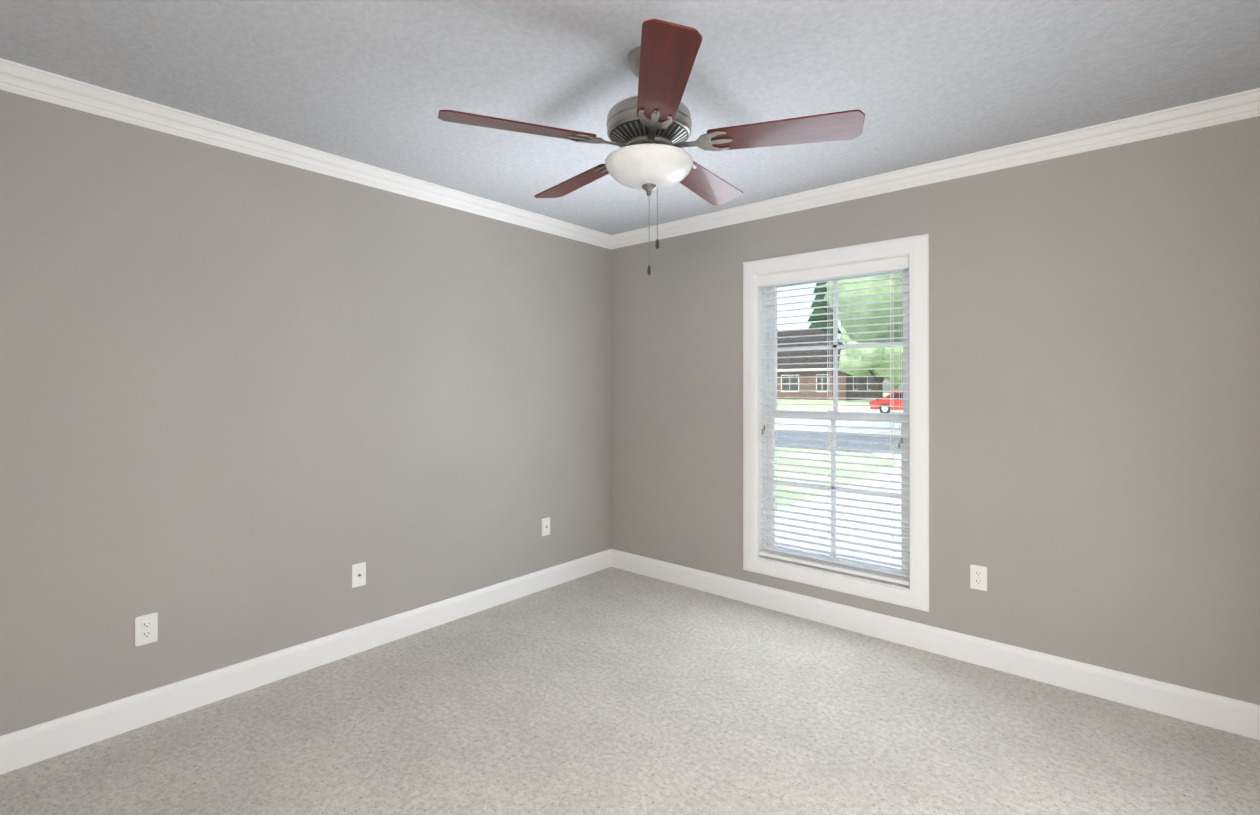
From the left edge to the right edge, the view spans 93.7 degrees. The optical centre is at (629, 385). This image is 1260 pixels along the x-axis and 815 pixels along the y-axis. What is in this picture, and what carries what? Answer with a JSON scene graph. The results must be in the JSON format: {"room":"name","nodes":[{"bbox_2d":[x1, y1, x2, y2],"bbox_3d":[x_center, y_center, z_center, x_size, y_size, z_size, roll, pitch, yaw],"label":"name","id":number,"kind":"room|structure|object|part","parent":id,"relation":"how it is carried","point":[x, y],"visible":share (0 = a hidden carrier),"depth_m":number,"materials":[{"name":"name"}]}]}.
{"room":"empty bedroom","nodes":[
{"label":"empty bedroom","id":0,"kind":"room"},
{"bbox_2d":[0,90,610,735],"bbox_3d":[-1.456,0.116,2.993,0.160,2.440,3.850,0,0,41],"label":"wall","id":1,"kind":"structure","parent":0,"point":[252,406],"depth_m":2.61,"materials":[{"name":"paint"}]},
{"bbox_2d":[135,613,157,646],"bbox_3d":[-1.910,0.963,2.333,0.008,0.115,0.070,0,0,41],"label":"electrical outlet","id":2,"kind":"object","parent":1,"relation":"attached to","point":[146,629],"visible":1,"depth_m":2.33,"materials":[{"name":"white plastic"}]},
{"bbox_2d":[0,549,610,774],"bbox_3d":[-1.389,1.273,2.933,0.015,0.127,3.850,0,0,41],"label":"baseboard","id":3,"kind":"structure","parent":1,"relation":"attached to","point":[39,742],"depth_m":2.60,"materials":[{"name":"white wood"}]},
{"bbox_2d":[0,58,611,248],"bbox_3d":[-1.370,-1.062,2.922,0.066,0.084,3.850,0,0,41],"label":"crown molding","id":4,"kind":"structure","parent":1,"relation":"attached to","point":[29,81],"depth_m":2.58,"materials":[{"name":"white wood"}]},
{"bbox_2d":[352,562,365,587],"bbox_3d":[-1.359,0.951,2.967,0.017,0.115,0.070,0,0,41],"label":"outlet","id":5,"kind":"object","parent":1,"relation":"attached to","point":[358,574],"visible":1,"depth_m":2.97,"materials":[{"name":"white plastic"}]},
{"bbox_2d":[542,517,549,535],"bbox_3d":[-0.555,0.933,3.911,0.008,0.115,0.070,0,0,41],"label":"outlet","id":6,"kind":"object","parent":1,"relation":"attached to","point":[545,526],"visible":1,"depth_m":3.91,"materials":[{"name":"white plastic"}]},
{"bbox_2d":[0,567,1259,814],"bbox_3d":[-0.101,1.383,1.827,3.730,0.100,4.170,0,0,41],"label":"floor","id":7,"kind":"structure","parent":0,"point":[612,691],"depth_m":2.25,"materials":[{"name":"carpet"}]},
{"bbox_2d":[0,0,1259,234],"bbox_3d":[-0.101,-1.157,1.833,3.730,0.100,4.170,0,0,41],"label":"ceiling","id":8,"kind":"structure","parent":0,"point":[384,82],"depth_m":2.08,"materials":[{"name":"paint"}]},
{"bbox_2d":[438,19,864,274],"bbox_3d":[0.067,-0.739,2.024,1.299,0.735,1.289,0,0,41],"label":"fan","id":9,"kind":"object","parent":8,"relation":"hanging from","point":[649,126],"visible":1,"depth_m":1.87,"materials":[{"name":"brown wood"}]},
{"label":"blade","id":10,"kind":"part","parent":9,"relation":"part of","materials":[{"name":"brown wood"}]},
{"bbox_3d":[-0.210,-0.801,2.328,0.141,0.006,0.475,-15,9,-38],"label":"blade","id":11,"kind":"part","parent":9,"relation":"part of","materials":[{"name":"brown wood"}]},
{"bbox_3d":[0.064,-0.924,1.987,0.287,0.365,0.287,0,0,41],"label":"motor","id":12,"kind":"part","parent":9,"relation":"part of","materials":[{"name":"silver metal"}]},
{"bbox_3d":[0.064,-0.714,1.987,0.296,0.084,0.296,0,0,41],"label":"lamp shade","id":13,"kind":"part","parent":9,"relation":"part of","materials":[{"name":"white glass"}]},
{"bbox_3d":[0.086,-0.803,1.550,0.141,0.006,0.475,12,-1,-3],"label":"blade","id":14,"kind":"part","parent":9,"relation":"part of","materials":[{"name":"brown wood"}]},
{"label":"blade","id":15,"kind":"part","parent":9,"relation":"part of","materials":[{"name":"brown wood"}]},
{"bbox_3d":[0.487,-0.802,1.873,0.475,0.006,0.141,0,-12,15],"label":"blade","id":16,"kind":"part","parent":9,"relation":"part of","materials":[{"name":"brown wood"}]},
{"bbox_2d":[611,116,1259,704],"bbox_3d":[1.205,0.117,3.352,3.730,2.440,0.160,0,0,41],"label":"wall","id":17,"kind":"structure","parent":0,"point":[1093,406],"depth_m":2.65,"materials":[{"name":"paint"}]},
{"bbox_2d":[743,234,928,611],"bbox_3d":[1.155,0.187,3.381,1.059,1.908,0.180,0,0,41],"label":"window","id":18,"kind":"structure","parent":17,"relation":"in","point":[916,249],"depth_m":3.32,"materials":[{"name":"white"}]},
{"bbox_2d":[758,256,908,585],"bbox_3d":[1.127,0.182,3.349,0.865,1.706,0.070,0,0,41],"label":"window blinds","id":19,"kind":"object","parent":18,"relation":"attached to","point":[893,265],"visible":0.94,"depth_m":3.32,"materials":[{"name":"white plastic"}]},
{"bbox_3d":[1.183,0.187,3.414,0.871,1.720,0.086,0,0,41],"label":"window sashes","id":20,"kind":"part","parent":18,"relation":"part of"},
{"bbox_2d":[611,549,1259,739],"bbox_3d":[1.148,1.273,3.282,3.410,0.127,0.015,0,0,41],"label":"baseboard","id":21,"kind":"structure","parent":17,"relation":"attached to","point":[1231,715],"depth_m":2.80,"materials":[{"name":"white wood"}]},
{"bbox_2d":[611,88,1259,248],"bbox_3d":[1.131,-1.061,3.268,3.410,0.084,0.066,0,0,41],"label":"crown molding","id":22,"kind":"structure","parent":17,"relation":"attached to","point":[1216,111],"depth_m":2.79,"materials":[{"name":"white wood"}]},
{"bbox_2d":[970,564,986,590],"bbox_3d":[1.674,0.922,2.836,0.070,0.115,0.008,0,0,41],"label":"outlet","id":23,"kind":"object","parent":17,"relation":"attached to","point":[978,577],"visible":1,"depth_m":2.83,"materials":[{"name":"white plastic"}]},
{"label":"outside","id":24,"kind":"structure","parent":0,"visible":0},
{"bbox_2d":[775,409,892,508],"bbox_3d":[32.882,2.087,65.886,150.000,0.300,135.970,0,0,41],"label":"lawn","id":25,"kind":"structure","parent":24,"point":[842,466],"depth_m":12.93,"materials":[{"name":"green plant"}]},
{"bbox_2d":[808,282,840,339],"bbox_3d":[24.708,-8.144,75.390,6.704,20.208,6.910,0,0,41],"label":"pine tree","id":26,"kind":"object","parent":25,"relation":"on","point":[823,310],"depth_m":74.36,"materials":[{"name":"green plant"}]},
{"bbox_2d":[775,453,900,568],"bbox_3d":[5.717,1.783,8.073,8.900,0.030,12.790,0,0,41],"label":"driveway","id":27,"kind":"structure","parent":25,"relation":"on","point":[857,511],"depth_m":7.75,"materials":[{"name":"concrete"}]},
{"bbox_2d":[775,409,902,453],"bbox_3d":[6.067,1.792,34.654,150.000,0.140,28.000,0,0,41],"label":"street","id":28,"kind":"structure","parent":25,"relation":"on","point":[842,430],"depth_m":21.99,"materials":[{"name":"grey asphalt"}]},
{"bbox_2d":[869,392,902,412],"bbox_3d":[17.638,1.068,37.241,4.610,1.398,1.770,0,0,27],"label":"car","id":29,"kind":"object","parent":28,"relation":"on","point":[882,401],"depth_m":37.00,"materials":[{"name":"red paint"}]},
{"bbox_2d":[777,393,901,410],"bbox_3d":[40.918,1.660,75.246,110.000,0.600,79.000,0,0,41],"label":"lawn","id":30,"kind":"structure","parent":25,"relation":"on","point":[863,402],"depth_m":46.49,"materials":[{"name":"green plant"}]},
{"bbox_2d":[777,329,876,399],"bbox_3d":[15.970,-2.673,61.551,17.000,8.000,11.300,0,0,41],"label":"house","id":31,"kind":"structure","parent":30,"relation":"on","point":[812,367],"depth_m":56.50,"materials":[{"name":"brick"}]},
{"bbox_2d":[824,273,902,342],"bbox_3d":[10.146,-2.924,18.804,8.155,9.507,8.041,0,0,41],"label":"tree","id":32,"kind":"object","parent":25,"relation":"on","point":[872,313],"depth_m":18.29,"materials":[{"name":"green plant"}]},
{"bbox_2d":[838,323,902,399],"bbox_3d":[19.806,-2.033,46.840,6.752,7.861,6.510,0,0,41],"label":"tree","id":33,"kind":"object","parent":25,"relation":"on","point":[874,365],"depth_m":45.56,"materials":[{"name":"green plant"}]}
]}

